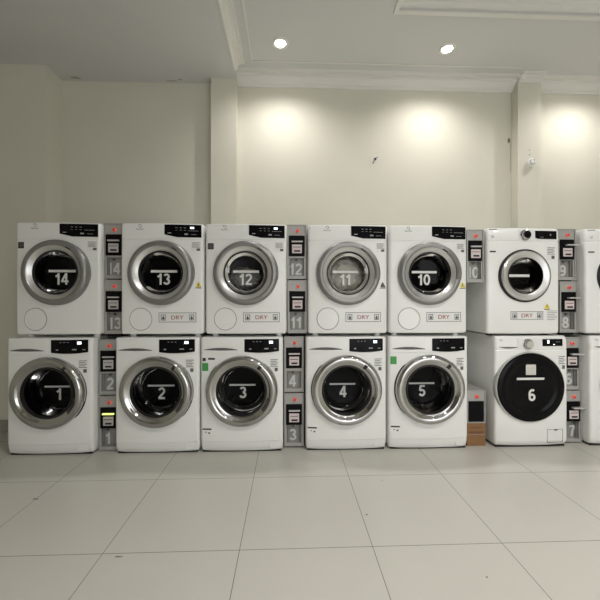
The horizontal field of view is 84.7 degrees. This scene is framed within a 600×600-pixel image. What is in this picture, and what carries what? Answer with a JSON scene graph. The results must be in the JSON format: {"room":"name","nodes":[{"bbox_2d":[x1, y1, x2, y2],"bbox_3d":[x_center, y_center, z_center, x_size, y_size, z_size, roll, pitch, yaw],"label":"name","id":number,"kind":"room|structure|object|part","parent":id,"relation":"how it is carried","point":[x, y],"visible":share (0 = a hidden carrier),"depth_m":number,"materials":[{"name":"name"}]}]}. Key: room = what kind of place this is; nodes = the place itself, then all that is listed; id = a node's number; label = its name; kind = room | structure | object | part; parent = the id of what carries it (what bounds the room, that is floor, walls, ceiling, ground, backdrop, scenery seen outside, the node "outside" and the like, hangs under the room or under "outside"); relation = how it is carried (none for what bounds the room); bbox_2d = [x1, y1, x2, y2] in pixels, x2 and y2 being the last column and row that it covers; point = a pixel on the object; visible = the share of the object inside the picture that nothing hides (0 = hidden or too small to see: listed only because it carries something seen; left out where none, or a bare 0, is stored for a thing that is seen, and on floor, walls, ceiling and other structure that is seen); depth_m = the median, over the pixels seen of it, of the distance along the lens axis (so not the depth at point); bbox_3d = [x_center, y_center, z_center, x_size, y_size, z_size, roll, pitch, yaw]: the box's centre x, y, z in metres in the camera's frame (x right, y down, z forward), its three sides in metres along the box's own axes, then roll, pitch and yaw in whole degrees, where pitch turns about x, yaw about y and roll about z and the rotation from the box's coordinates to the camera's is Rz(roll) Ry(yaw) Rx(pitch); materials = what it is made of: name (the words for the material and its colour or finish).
{"room":"laundry","nodes":[
{"label":"laundry","id":0,"kind":"room"},
{"bbox_2d":[0,64,61,417],"bbox_3d":[-2.839,-0.447,2.891,1.330,3.130,0.200,0,0,-2],"label":"wall","id":1,"kind":"structure","parent":0,"point":[30,94],"depth_m":2.81,"materials":[{"name":"beige paint"}]},
{"bbox_2d":[0,420,7,431],"bbox_3d":[-2.836,1.065,2.785,1.330,0.105,0.012,0,0,-2],"label":"baseboard","id":2,"kind":"structure","parent":1,"relation":"attached to","point":[3,423],"depth_m":2.79,"materials":[{"name":"grey tile"}]},
{"bbox_2d":[0,0,235,83],"bbox_3d":[-1.928,-2.247,-0.324,2.924,0.470,6.690,0,0,-2],"label":"ceiling","id":3,"kind":"structure","parent":0,"point":[154,41],"depth_m":2.54,"materials":[{"name":"white paint"}]},
{"bbox_2d":[211,77,237,223],"bbox_3d":[-0.692,-0.447,3.022,0.232,3.130,0.090,0,0,-2],"label":"wall pillar","id":4,"kind":"structure","parent":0,"point":[224,91],"depth_m":2.98,"materials":[{"name":"beige paint"}]},
{"bbox_2d":[0,432,599,599],"bbox_3d":[0.814,1.193,-0.376,8.800,0.150,7.390,0,0,-2],"label":"floor","id":5,"kind":"structure","parent":0,"point":[290,523],"depth_m":1.65,"materials":[{"name":"tile"}]},
{"bbox_2d":[8,333,112,454],"bbox_3d":[-1.807,0.696,2.600,0.602,0.845,0.590,0,0,-2],"label":"washing machine","id":6,"kind":"object","parent":5,"relation":"on","point":[53,395],"visible":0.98,"depth_m":2.36,"materials":[{"name":"white metal"}]},
{"bbox_3d":[-1.953,0.315,2.351,0.249,0.061,0.007,0,0,1],"label":"detergent drawer","id":7,"kind":"part","parent":6,"relation":"part of","materials":[{"name":"white plastic"}]},
{"bbox_3d":[-1.800,0.663,2.405,0.348,0.348,0.139,0,0,-2],"label":"door glass","id":8,"kind":"part","parent":6,"relation":"part of","materials":[{"name":"black glass"}]},
{"bbox_2d":[17,222,106,336],"bbox_3d":[-1.758,-0.143,2.613,0.596,0.832,0.592,0,0,-2],"label":"dryer","id":9,"kind":"object","parent":6,"relation":"on","point":[60,266],"visible":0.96,"depth_m":2.37,"materials":[{"name":"white metal"}]},
{"bbox_3d":[-1.750,-0.197,2.394,0.310,0.310,0.089,0,0,-2],"label":"door glass","id":10,"kind":"part","parent":9,"relation":"part of","materials":[{"name":"black glass"}]},
{"bbox_3d":[-1.596,-0.503,2.375,0.263,0.092,0.008,0,0,-5],"label":"control panel","id":11,"kind":"part","parent":9,"relation":"part of","materials":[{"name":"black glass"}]},
{"bbox_3d":[-1.571,-0.266,2.355,0.122,0.238,0.062,0,0,-2],"label":"door handle","id":12,"kind":"part","parent":9,"relation":"part of","materials":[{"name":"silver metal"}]},
{"bbox_2d":[88,244,96,249],"bbox_3d":[-1.504,-0.391,2.384,0.059,0.061,0.004,0,0,-7],"label":"print","id":13,"kind":"object","parent":9,"relation":"attached to","point":[90,246],"depth_m":2.38,"materials":[{"name":"grey"}]},
{"bbox_3d":[-1.653,0.336,2.361,0.253,0.100,0.008,0,0,-5],"label":"control panel","id":14,"kind":"part","parent":6,"relation":"part of","materials":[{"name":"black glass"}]},
{"bbox_3d":[-1.602,0.594,2.342,0.132,0.264,0.058,0,0,-2],"label":"door handle","id":15,"kind":"part","parent":6,"relation":"part of","materials":[{"name":"silver metal"}]},
{"bbox_2d":[79,360,86,372],"bbox_3d":[-1.563,0.479,2.369,0.053,0.087,0.004,0,0,-7],"label":"print","id":16,"kind":"object","parent":6,"relation":"attached to","point":[82,363],"depth_m":2.37,"materials":[{"name":"grey paper"}]},
{"bbox_2d":[98,395,116,449],"bbox_3d":[-1.423,0.915,2.600,0.146,0.406,0.362,0,0,-2],"label":"box","id":17,"kind":"object","parent":5,"relation":"on","point":[106,404],"visible":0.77,"depth_m":2.44,"materials":[{"name":"black plastic"}]},
{"bbox_3d":[-1.417,0.873,2.437,0.120,0.156,0.008,0,0,-2],"label":"coin panel","id":18,"kind":"part","parent":17,"relation":"part of","materials":[{"name":"black plastic"}]},
{"bbox_3d":[-1.416,0.896,2.430,0.074,0.066,0.006,0,0,-2],"label":"coin plate","id":19,"kind":"part","parent":17,"relation":"part of","materials":[{"name":"grey"}]},
{"bbox_2d":[98,336,121,394],"bbox_3d":[-1.423,0.502,2.600,0.146,0.420,0.362,0,0,-2],"label":"box","id":20,"kind":"object","parent":17,"relation":"on","point":[107,353],"visible":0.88,"depth_m":2.44,"materials":[{"name":"black plastic"}]},
{"bbox_3d":[-1.416,0.476,2.430,0.074,0.066,0.006,0,0,-2],"label":"coin plate","id":21,"kind":"part","parent":20,"relation":"part of","materials":[{"name":"grey"}]},
{"bbox_3d":[-1.417,0.453,2.437,0.120,0.156,0.008,0,0,-2],"label":"coin panel","id":22,"kind":"part","parent":20,"relation":"part of","materials":[{"name":"black plastic"}]},
{"bbox_2d":[104,280,129,335],"bbox_3d":[-1.387,0.061,2.601,0.142,0.422,0.362,0,0,-2],"label":"box","id":23,"kind":"object","parent":20,"relation":"on","point":[112,288],"visible":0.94,"depth_m":2.44,"materials":[{"name":"black plastic"}]},
{"bbox_3d":[-1.380,0.035,2.432,0.074,0.066,0.006,0,0,-2],"label":"coin plate","id":24,"kind":"part","parent":23,"relation":"part of","materials":[{"name":"grey"}]},
{"bbox_2d":[104,223,123,279],"bbox_3d":[-1.387,-0.359,2.601,0.142,0.420,0.362,0,0,-2],"label":"box","id":25,"kind":"object","parent":23,"relation":"on","point":[112,231],"visible":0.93,"depth_m":2.44,"materials":[{"name":"black plastic"}]},
{"bbox_3d":[-1.380,-0.386,2.432,0.074,0.066,0.006,0,0,-2],"label":"coin plate","id":26,"kind":"part","parent":25,"relation":"part of","materials":[{"name":"grey"}]},
{"bbox_3d":[-1.381,-0.408,2.438,0.116,0.156,0.008,0,0,-2],"label":"coin panel","id":27,"kind":"part","parent":25,"relation":"part of","materials":[{"name":"black plastic"}]},
{"bbox_3d":[-1.381,0.011,2.438,0.116,0.156,0.008,0,0,-2],"label":"coin panel","id":28,"kind":"part","parent":23,"relation":"part of","materials":[{"name":"black plastic"}]},
{"bbox_2d":[116,332,208,452],"bbox_3d":[-1.047,0.696,2.627,0.602,0.845,0.590,0,0,-2],"label":"washing machine","id":29,"kind":"object","parent":5,"relation":"on","point":[158,376],"visible":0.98,"depth_m":2.38,"materials":[{"name":"white metal"}]},
{"bbox_3d":[-1.192,0.315,2.378,0.249,0.061,0.007,0,0,1],"label":"detergent drawer","id":30,"kind":"part","parent":29,"relation":"part of","materials":[{"name":"white plastic"}]},
{"bbox_3d":[-1.040,0.663,2.432,0.348,0.348,0.139,0,0,-2],"label":"door glass","id":31,"kind":"part","parent":29,"relation":"part of","materials":[{"name":"black glass"}]},
{"bbox_2d":[122,223,205,336],"bbox_3d":[-1.015,-0.143,2.640,0.596,0.832,0.592,0,0,-2],"label":"dryer","id":32,"kind":"object","parent":29,"relation":"on","point":[164,264],"visible":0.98,"depth_m":2.39,"materials":[{"name":"white metal"}]},
{"bbox_3d":[-1.008,-0.197,2.420,0.310,0.310,0.089,0,0,-2],"label":"door glass","id":33,"kind":"part","parent":32,"relation":"part of","materials":[{"name":"black glass"}]},
{"bbox_3d":[-0.854,-0.503,2.401,0.263,0.092,0.008,0,0,-5],"label":"control panel","id":34,"kind":"part","parent":32,"relation":"part of","materials":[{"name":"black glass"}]},
{"bbox_3d":[-0.828,-0.266,2.381,0.122,0.238,0.062,0,0,-2],"label":"door handle","id":35,"kind":"part","parent":32,"relation":"part of","materials":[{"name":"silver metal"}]},
{"bbox_3d":[-0.892,0.336,2.388,0.253,0.100,0.008,0,0,-5],"label":"control panel","id":36,"kind":"part","parent":29,"relation":"part of","materials":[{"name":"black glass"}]},
{"bbox_3d":[-0.841,0.594,2.369,0.132,0.264,0.058,0,0,-2],"label":"door handle","id":37,"kind":"part","parent":29,"relation":"part of","materials":[{"name":"silver metal"}]},
{"bbox_2d":[186,360,193,371],"bbox_3d":[-0.802,0.479,2.396,0.053,0.087,0.004,0,0,-7],"label":"print","id":38,"kind":"object","parent":29,"relation":"attached to","point":[189,363],"depth_m":2.39,"materials":[{"name":"grey"}]},
{"bbox_2d":[201,333,283,451],"bbox_3d":[-0.434,0.696,2.649,0.602,0.845,0.590,0,0,-2],"label":"washing machine","id":39,"kind":"object","parent":5,"relation":"on","point":[242,375],"visible":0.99,"depth_m":2.40,"materials":[{"name":"white metal"}]},
{"bbox_3d":[-0.580,0.315,2.400,0.249,0.061,0.007,0,0,1],"label":"detergent drawer","id":40,"kind":"part","parent":39,"relation":"part of","materials":[{"name":"white plastic"}]},
{"bbox_3d":[-0.427,0.663,2.454,0.348,0.348,0.139,0,0,-2],"label":"door glass","id":41,"kind":"part","parent":39,"relation":"part of","materials":[{"name":"black glass"}]},
{"bbox_2d":[206,224,286,335],"bbox_3d":[-0.406,-0.143,2.661,0.596,0.832,0.592,0,0,-2],"label":"dryer","id":42,"kind":"object","parent":39,"relation":"on","point":[262,309],"visible":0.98,"depth_m":2.42,"materials":[{"name":"white metal"}]},
{"bbox_2d":[229,267,261,289],"bbox_3d":[-0.434,-0.166,2.587,0.266,0.186,0.194,0,0,-2],"label":"load","id":43,"kind":"object","parent":42,"relation":"in","point":[235,278],"visible":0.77,"depth_m":2.51},
{"bbox_3d":[-0.398,-0.197,2.442,0.310,0.310,0.089,0,0,-2],"label":"door glass","id":44,"kind":"part","parent":42,"relation":"part of","materials":[{"name":"black glass"}]},
{"bbox_3d":[-0.244,-0.503,2.423,0.263,0.092,0.008,0,0,-5],"label":"control panel","id":45,"kind":"part","parent":42,"relation":"part of","materials":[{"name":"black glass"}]},
{"bbox_3d":[-0.218,-0.266,2.403,0.122,0.238,0.062,0,0,-2],"label":"door handle","id":46,"kind":"part","parent":42,"relation":"part of","materials":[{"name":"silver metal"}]},
{"bbox_3d":[-0.280,0.336,2.409,0.253,0.100,0.008,0,0,-5],"label":"control panel","id":47,"kind":"part","parent":39,"relation":"part of","materials":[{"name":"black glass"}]},
{"bbox_3d":[-0.229,0.594,2.390,0.132,0.264,0.058,0,0,-2],"label":"door handle","id":48,"kind":"part","parent":39,"relation":"part of","materials":[{"name":"silver metal"}]},
{"bbox_2d":[271,359,277,370],"bbox_3d":[-0.189,0.479,2.418,0.053,0.087,0.004,0,0,-7],"label":"print","id":49,"kind":"object","parent":39,"relation":"attached to","point":[274,362],"depth_m":2.42,"materials":[{"name":"grey"}]},
{"bbox_2d":[284,392,303,446],"bbox_3d":[-0.051,0.911,2.649,0.146,0.414,0.362,0,0,-2],"label":"box","id":50,"kind":"object","parent":5,"relation":"on","point":[293,401],"visible":0.99,"depth_m":2.49,"materials":[{"name":"black plastic"}]},
{"bbox_2d":[284,332,303,391],"bbox_3d":[-0.051,0.490,2.649,0.146,0.428,0.362,0,0,-2],"label":"box","id":51,"kind":"object","parent":50,"relation":"on","point":[293,345],"visible":0.99,"depth_m":2.49,"materials":[{"name":"black plastic"}]},
{"bbox_3d":[-0.045,0.437,2.486,0.120,0.156,0.008,0,0,-2],"label":"coin panel","id":52,"kind":"part","parent":51,"relation":"part of","materials":[{"name":"black plastic"}]},
{"bbox_3d":[-0.044,0.460,2.479,0.074,0.066,0.006,0,0,-2],"label":"coin plate","id":53,"kind":"part","parent":51,"relation":"part of","materials":[{"name":"grey"}]},
{"bbox_2d":[288,280,306,335],"bbox_3d":[-0.026,0.061,2.650,0.146,0.422,0.362,0,0,-2],"label":"box","id":54,"kind":"object","parent":51,"relation":"on","point":[297,289],"visible":1,"depth_m":2.49,"materials":[{"name":"black plastic"}]},
{"bbox_2d":[287,225,305,280],"bbox_3d":[-0.030,-0.359,2.650,0.146,0.420,0.362,0,0,-2],"label":"box","id":55,"kind":"object","parent":54,"relation":"on","point":[296,234],"visible":0.96,"depth_m":2.49,"materials":[{"name":"black plastic"}]},
{"bbox_3d":[-0.024,-0.408,2.487,0.120,0.156,0.008,0,0,-2],"label":"coin panel","id":56,"kind":"part","parent":55,"relation":"part of","materials":[{"name":"black plastic"}]},
{"bbox_3d":[-0.023,-0.386,2.480,0.074,0.066,0.006,0,0,-2],"label":"coin plate","id":57,"kind":"part","parent":55,"relation":"part of","materials":[{"name":"grey"}]},
{"bbox_3d":[-0.020,0.011,2.487,0.120,0.156,0.008,0,0,-2],"label":"coin panel","id":58,"kind":"part","parent":54,"relation":"part of","materials":[{"name":"black plastic"}]},
{"bbox_3d":[-0.019,0.035,2.480,0.074,0.066,0.006,0,0,-2],"label":"coin plate","id":59,"kind":"part","parent":54,"relation":"part of","materials":[{"name":"grey"}]},
{"bbox_3d":[-0.045,0.865,2.486,0.120,0.156,0.008,0,0,-2],"label":"coin panel","id":60,"kind":"part","parent":50,"relation":"part of","materials":[{"name":"black plastic"}]},
{"bbox_3d":[-0.044,0.888,2.479,0.074,0.066,0.006,0,0,-2],"label":"coin plate","id":61,"kind":"part","parent":50,"relation":"part of","materials":[{"name":"grey"}]},
{"bbox_2d":[304,331,385,449],"bbox_3d":[0.335,0.696,2.677,0.602,0.845,0.590,0,0,-2],"label":"washing machine","id":62,"kind":"object","parent":5,"relation":"on","point":[345,373],"visible":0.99,"depth_m":2.43,"materials":[{"name":"white metal"}]},
{"bbox_3d":[0.190,0.315,2.427,0.249,0.061,0.007,0,0,1],"label":"detergent drawer","id":63,"kind":"part","parent":62,"relation":"part of","materials":[{"name":"white plastic"}]},
{"bbox_2d":[306,225,386,335],"bbox_3d":[0.348,-0.143,2.688,0.596,0.832,0.592,0,0,-2],"label":"dryer","id":64,"kind":"object","parent":62,"relation":"on","point":[330,309],"visible":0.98,"depth_m":2.44,"materials":[{"name":"white metal"}]},
{"bbox_2d":[327,257,364,290],"bbox_3d":[0.350,-0.194,2.626,0.330,0.321,0.218,0,0,-2],"label":"load","id":65,"kind":"object","parent":64,"relation":"in","point":[347,263],"visible":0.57,"depth_m":2.53},
{"bbox_3d":[0.356,-0.197,2.469,0.310,0.310,0.089,0,0,-2],"label":"door glass","id":66,"kind":"part","parent":64,"relation":"part of","materials":[{"name":"grey glass"}]},
{"bbox_3d":[0.509,-0.503,2.450,0.263,0.092,0.008,0,0,-5],"label":"control panel","id":67,"kind":"part","parent":64,"relation":"part of","materials":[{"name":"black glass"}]},
{"bbox_3d":[0.535,-0.266,2.429,0.122,0.238,0.062,0,0,-2],"label":"door handle","id":68,"kind":"part","parent":64,"relation":"part of","materials":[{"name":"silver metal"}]},
{"bbox_3d":[0.342,0.663,2.481,0.348,0.348,0.139,0,0,-2],"label":"door glass","id":69,"kind":"part","parent":62,"relation":"part of","materials":[{"name":"black glass"}]},
{"bbox_3d":[0.490,0.336,2.437,0.253,0.100,0.008,0,0,-5],"label":"control panel","id":70,"kind":"part","parent":62,"relation":"part of","materials":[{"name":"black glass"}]},
{"bbox_3d":[0.541,0.594,2.418,0.132,0.264,0.058,0,0,-2],"label":"door handle","id":71,"kind":"part","parent":62,"relation":"part of","materials":[{"name":"silver metal"}]},
{"bbox_2d":[380,332,466,448],"bbox_3d":[0.955,0.696,2.699,0.602,0.845,0.590,0,0,-2],"label":"washing machine","id":72,"kind":"object","parent":5,"relation":"on","point":[426,373],"visible":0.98,"depth_m":2.45,"materials":[{"name":"white metal"}]},
{"bbox_3d":[0.809,0.315,2.449,0.249,0.061,0.007,0,0,1],"label":"detergent drawer","id":73,"kind":"part","parent":72,"relation":"part of","materials":[{"name":"white plastic"}]},
{"bbox_2d":[386,226,465,335],"bbox_3d":[0.956,-0.143,2.710,0.596,0.832,0.592,0,0,-2],"label":"dryer","id":74,"kind":"object","parent":72,"relation":"on","point":[426,265],"visible":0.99,"depth_m":2.46,"materials":[{"name":"white metal"}]},
{"bbox_3d":[0.964,-0.197,2.490,0.310,0.310,0.089,0,0,-2],"label":"door glass","id":75,"kind":"part","parent":74,"relation":"part of","materials":[{"name":"black glass"}]},
{"bbox_3d":[1.118,-0.503,2.471,0.263,0.092,0.008,0,0,-5],"label":"control panel","id":76,"kind":"part","parent":74,"relation":"part of","materials":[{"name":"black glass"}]},
{"bbox_3d":[1.144,-0.266,2.451,0.122,0.238,0.062,0,0,-2],"label":"door handle","id":77,"kind":"part","parent":74,"relation":"part of","materials":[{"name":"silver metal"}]},
{"bbox_2d":[457,244,463,251],"bbox_3d":[1.211,-0.391,2.481,0.059,0.061,0.004,0,0,-7],"label":"print","id":78,"kind":"object","parent":74,"relation":"attached to","point":[460,247],"depth_m":2.48,"materials":[{"name":"grey"}]},
{"bbox_2d":[466,229,483,283],"bbox_3d":[1.326,-0.335,2.643,0.132,0.400,0.322,0,0,-2],"label":"box","id":79,"kind":"object","parent":74,"relation":"attached to","point":[474,239],"visible":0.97,"depth_m":2.50,"materials":[{"name":"grey metal"}]},
{"bbox_3d":[1.331,-0.374,2.500,0.106,0.156,0.008,0,0,-2],"label":"coin panel","id":80,"kind":"part","parent":79,"relation":"part of","materials":[{"name":"black plastic"}]},
{"bbox_3d":[1.332,-0.351,2.493,0.074,0.066,0.006,0,0,-2],"label":"coin plate","id":81,"kind":"part","parent":79,"relation":"part of","materials":[{"name":"grey plastic"}]},
{"bbox_3d":[0.962,0.663,2.503,0.348,0.348,0.139,0,0,-2],"label":"door glass","id":82,"kind":"part","parent":72,"relation":"part of","materials":[{"name":"black glass"}]},
{"bbox_3d":[1.109,0.336,2.459,0.253,0.100,0.008,0,0,-5],"label":"control panel","id":83,"kind":"part","parent":72,"relation":"part of","materials":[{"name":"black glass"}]},
{"bbox_3d":[1.160,0.594,2.440,0.132,0.264,0.058,0,0,-2],"label":"door handle","id":84,"kind":"part","parent":72,"relation":"part of","materials":[{"name":"silver metal"}]},
{"bbox_2d":[466,423,485,445],"bbox_3d":[1.345,1.030,2.669,0.146,0.175,0.301,0,0,-2],"label":"carton","id":85,"kind":"object","parent":5,"relation":"on","point":[476,432],"visible":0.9,"depth_m":2.52,"materials":[{"name":"brown cardboard"}]},
{"bbox_2d":[467,382,484,422],"bbox_3d":[1.344,0.817,2.666,0.143,0.250,0.316,0,0,-2],"label":"box","id":86,"kind":"object","parent":85,"relation":"on","point":[475,395],"visible":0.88,"depth_m":2.52,"materials":[{"name":"grey metal"}]},
{"bbox_3d":[1.349,0.853,2.521,0.117,0.156,0.008,0,0,-2],"label":"coin panel","id":87,"kind":"part","parent":86,"relation":"part of","materials":[{"name":"black plastic"}]},
{"bbox_2d":[469,427,483,432],"bbox_3d":[1.350,0.996,2.519,0.112,0.048,0.001,0,0,-2],"label":"print","id":88,"kind":"object","parent":85,"relation":"on","point":[471,429],"depth_m":2.52,"materials":[{"name":"brown"}]},
{"bbox_2d":[459,330,565,446],"bbox_3d":[1.741,0.696,2.737,0.576,0.845,0.572,0,0,-2],"label":"washing machine","id":89,"kind":"object","parent":5,"relation":"on","point":[522,377],"visible":0.98,"depth_m":2.48,"materials":[{"name":"white metal"}]},
{"bbox_2d":[466,228,557,334],"bbox_3d":[1.689,-0.137,2.745,0.566,0.820,0.572,0,0,-2],"label":"dryer","id":90,"kind":"object","parent":89,"relation":"on","point":[518,293],"visible":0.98,"depth_m":2.49,"materials":[{"name":"white metal"}]},
{"bbox_3d":[1.702,-0.491,2.474,0.085,0.085,0.028,0,0,-2],"label":"control knob","id":91,"kind":"part","parent":90,"relation":"part of","materials":[{"name":"silver metal"}]},
{"bbox_3d":[1.702,-0.493,2.487,0.099,0.072,0.004,0,0,-2],"label":"dial plate","id":92,"kind":"part","parent":90,"relation":"part of","materials":[{"name":"white plastic"}]},
{"bbox_3d":[1.697,-0.183,2.517,0.260,0.260,0.091,0,0,-2],"label":"door glass","id":93,"kind":"part","parent":90,"relation":"part of","materials":[{"name":"black glass"}]},
{"bbox_3d":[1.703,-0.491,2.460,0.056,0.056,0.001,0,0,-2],"label":"knob","id":94,"kind":"part","parent":90,"relation":"part of","materials":[{"name":"black plastic"}]},
{"bbox_3d":[1.867,-0.493,2.498,0.173,0.061,0.006,0,0,-6],"label":"control panel","id":95,"kind":"part","parent":90,"relation":"part of","materials":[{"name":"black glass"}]},
{"bbox_3d":[1.716,0.332,2.465,0.082,0.082,0.028,0,0,-2],"label":"control knob","id":96,"kind":"part","parent":89,"relation":"part of","materials":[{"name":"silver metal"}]},
{"bbox_3d":[1.724,0.329,2.479,0.174,0.074,0.004,0,0,-1],"label":"dial plate","id":97,"kind":"part","parent":89,"relation":"part of","materials":[{"name":"white plastic"}]},
{"bbox_3d":[1.732,0.656,2.463,0.518,0.518,0.015,0,0,-2],"label":"door","id":98,"kind":"part","parent":89,"relation":"part of","materials":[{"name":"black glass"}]},
{"bbox_3d":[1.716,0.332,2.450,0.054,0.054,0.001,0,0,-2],"label":"knob","id":99,"kind":"part","parent":89,"relation":"part of","materials":[{"name":"silver metal"}]},
{"bbox_3d":[1.911,0.322,2.489,0.161,0.053,0.006,0,0,-5],"label":"control panel","id":100,"kind":"part","parent":89,"relation":"part of","materials":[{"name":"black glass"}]},
{"bbox_2d":[559,356,564,368],"bbox_3d":[1.986,0.475,2.497,0.052,0.096,0.004,0,0,-7],"label":"print","id":101,"kind":"object","parent":89,"relation":"attached to","point":[561,358],"depth_m":2.50,"materials":[{"name":"grey"}]},
{"bbox_2d":[550,332,599,444],"bbox_3d":[2.489,0.696,2.764,0.566,0.845,0.572,0,0,-2],"label":"washing machine","id":102,"kind":"object","parent":5,"relation":"on","point":[590,343],"visible":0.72,"depth_m":2.52,"materials":[{"name":"white metal"}]},
{"bbox_2d":[571,229,599,334],"bbox_3d":[2.459,-0.137,2.773,0.566,0.820,0.572,0,0,-2],"label":"dryer","id":103,"kind":"object","parent":102,"relation":"on","point":[588,251],"visible":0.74,"depth_m":2.52,"materials":[{"name":"white metal"}]},
{"bbox_2d":[565,390,585,441],"bbox_3d":[2.134,0.914,2.729,0.143,0.408,0.376,0,0,-2],"label":"box","id":104,"kind":"object","parent":5,"relation":"on","point":[574,407],"visible":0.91,"depth_m":2.58,"materials":[{"name":"black plastic"}]},
{"bbox_2d":[548,333,583,389],"bbox_3d":[2.122,0.501,2.729,0.143,0.418,0.376,0,0,-2],"label":"box","id":105,"kind":"object","parent":104,"relation":"on","point":[573,353],"visible":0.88,"depth_m":2.58,"materials":[{"name":"grey metal"}]},
{"bbox_2d":[551,281,580,334],"bbox_3d":[2.097,0.064,2.728,0.145,0.418,0.376,0,0,-2],"label":"box","id":106,"kind":"object","parent":105,"relation":"on","point":[568,297],"visible":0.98,"depth_m":2.57,"materials":[{"name":"grey metal"}]},
{"bbox_2d":[557,229,579,280],"bbox_3d":[2.083,-0.350,2.728,0.145,0.410,0.376,0,0,-2],"label":"box","id":107,"kind":"object","parent":106,"relation":"on","point":[567,244],"visible":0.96,"depth_m":2.57,"materials":[{"name":"grey metal"}]},
{"bbox_3d":[2.086,-0.395,2.572,0.114,0.156,0.008,0,0,-2],"label":"coin panel","id":108,"kind":"part","parent":107,"relation":"part of","materials":[{"name":"black plastic"}]},
{"bbox_3d":[2.087,-0.371,2.565,0.074,0.066,0.006,0,0,-2],"label":"coin plate","id":109,"kind":"part","parent":107,"relation":"part of","materials":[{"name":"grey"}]},
{"bbox_3d":[2.100,0.015,2.572,0.114,0.156,0.008,0,0,-2],"label":"coin panel","id":110,"kind":"part","parent":106,"relation":"part of","materials":[{"name":"black plastic"}]},
{"bbox_3d":[2.101,0.038,2.565,0.074,0.066,0.006,0,0,-2],"label":"coin plate","id":111,"kind":"part","parent":106,"relation":"part of","materials":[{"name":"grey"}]},
{"bbox_3d":[2.124,0.453,2.573,0.110,0.156,0.008,0,0,-2],"label":"coin panel","id":112,"kind":"part","parent":105,"relation":"part of","materials":[{"name":"black plastic"}]},
{"bbox_3d":[2.125,0.476,2.566,0.074,0.066,0.006,0,0,-2],"label":"coin plate","id":113,"kind":"part","parent":105,"relation":"part of","materials":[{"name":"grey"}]},
{"bbox_3d":[2.136,0.871,2.573,0.110,0.156,0.008,0,0,-2],"label":"coin panel","id":114,"kind":"part","parent":104,"relation":"part of","materials":[{"name":"black plastic"}]},
{"bbox_3d":[2.137,0.894,2.567,0.074,0.066,0.006,0,0,-2],"label":"coin plate","id":115,"kind":"part","parent":104,"relation":"part of","materials":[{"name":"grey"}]},
{"bbox_2d":[62,80,599,334],"bbox_3d":[0.687,-0.682,3.200,8.800,3.600,0.234,0,0,-2],"label":"wall","id":116,"kind":"structure","parent":0,"point":[133,152],"depth_m":3.10,"materials":[{"name":"beige paint"}]},
{"bbox_2d":[235,67,599,94],"bbox_3d":[2.154,-2.036,3.081,5.476,0.092,0.174,0,0,-2],"label":"trim","id":117,"kind":"structure","parent":116,"relation":"attached to","point":[246,76],"depth_m":3.06,"materials":[{"name":"white paint"}]},
{"bbox_2d":[233,0,599,75],"bbox_3d":[2.270,-2.282,-0.175,5.476,0.400,6.690,0,0,-2],"label":"ceiling","id":118,"kind":"structure","parent":0,"point":[348,31],"depth_m":2.63,"materials":[{"name":"white paint"}]},
{"bbox_2d":[272,36,288,49],"bbox_3d":[-0.160,-2.078,2.666,0.136,0.008,0.136,0,0,-2],"label":"recessed light","id":119,"kind":"object","parent":118,"relation":"in","point":[279,42],"visible":1,"depth_m":2.66,"materials":[{"name":"white paint"}]},
{"bbox_2d":[217,0,522,70],"bbox_3d":[0.824,-2.045,-0.321,2.576,0.076,6.500,0,0,-2],"label":"trim","id":120,"kind":"structure","parent":118,"relation":"attached to","point":[226,7],"depth_m":2.64,"materials":[{"name":"white paint"}]},
{"bbox_2d":[438,42,455,54],"bbox_3d":[1.219,-2.078,2.725,0.136,0.008,0.136,0,0,-2],"label":"recessed light","id":121,"kind":"object","parent":118,"relation":"in","point":[447,48],"visible":1,"depth_m":2.72,"materials":[{"name":"white paint"}]},
{"bbox_2d":[393,0,599,20],"bbox_3d":[2.595,-2.156,0.057,3.670,0.172,4.790,0,0,-2],"label":"trim","id":122,"kind":"structure","parent":118,"relation":"attached to","point":[552,6],"depth_m":2.37,"materials":[{"name":"white paint"}]},
{"bbox_2d":[511,81,540,228],"bbox_3d":[2.146,-0.482,3.123,0.220,3.200,0.090,0,0,-2],"label":"wall pillar","id":123,"kind":"structure","parent":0,"point":[525,97],"depth_m":3.08,"materials":[{"name":"beige paint"}]},
{"bbox_2d":[526,158,535,166],"bbox_3d":[2.155,-1.280,3.060,0.072,0.072,0.037,0,0,-2],"label":"fire alarm","id":124,"kind":"object","parent":123,"relation":"attached to","point":[531,162],"visible":1,"depth_m":3.05,"materials":[{"name":"white plastic"}]}
]}

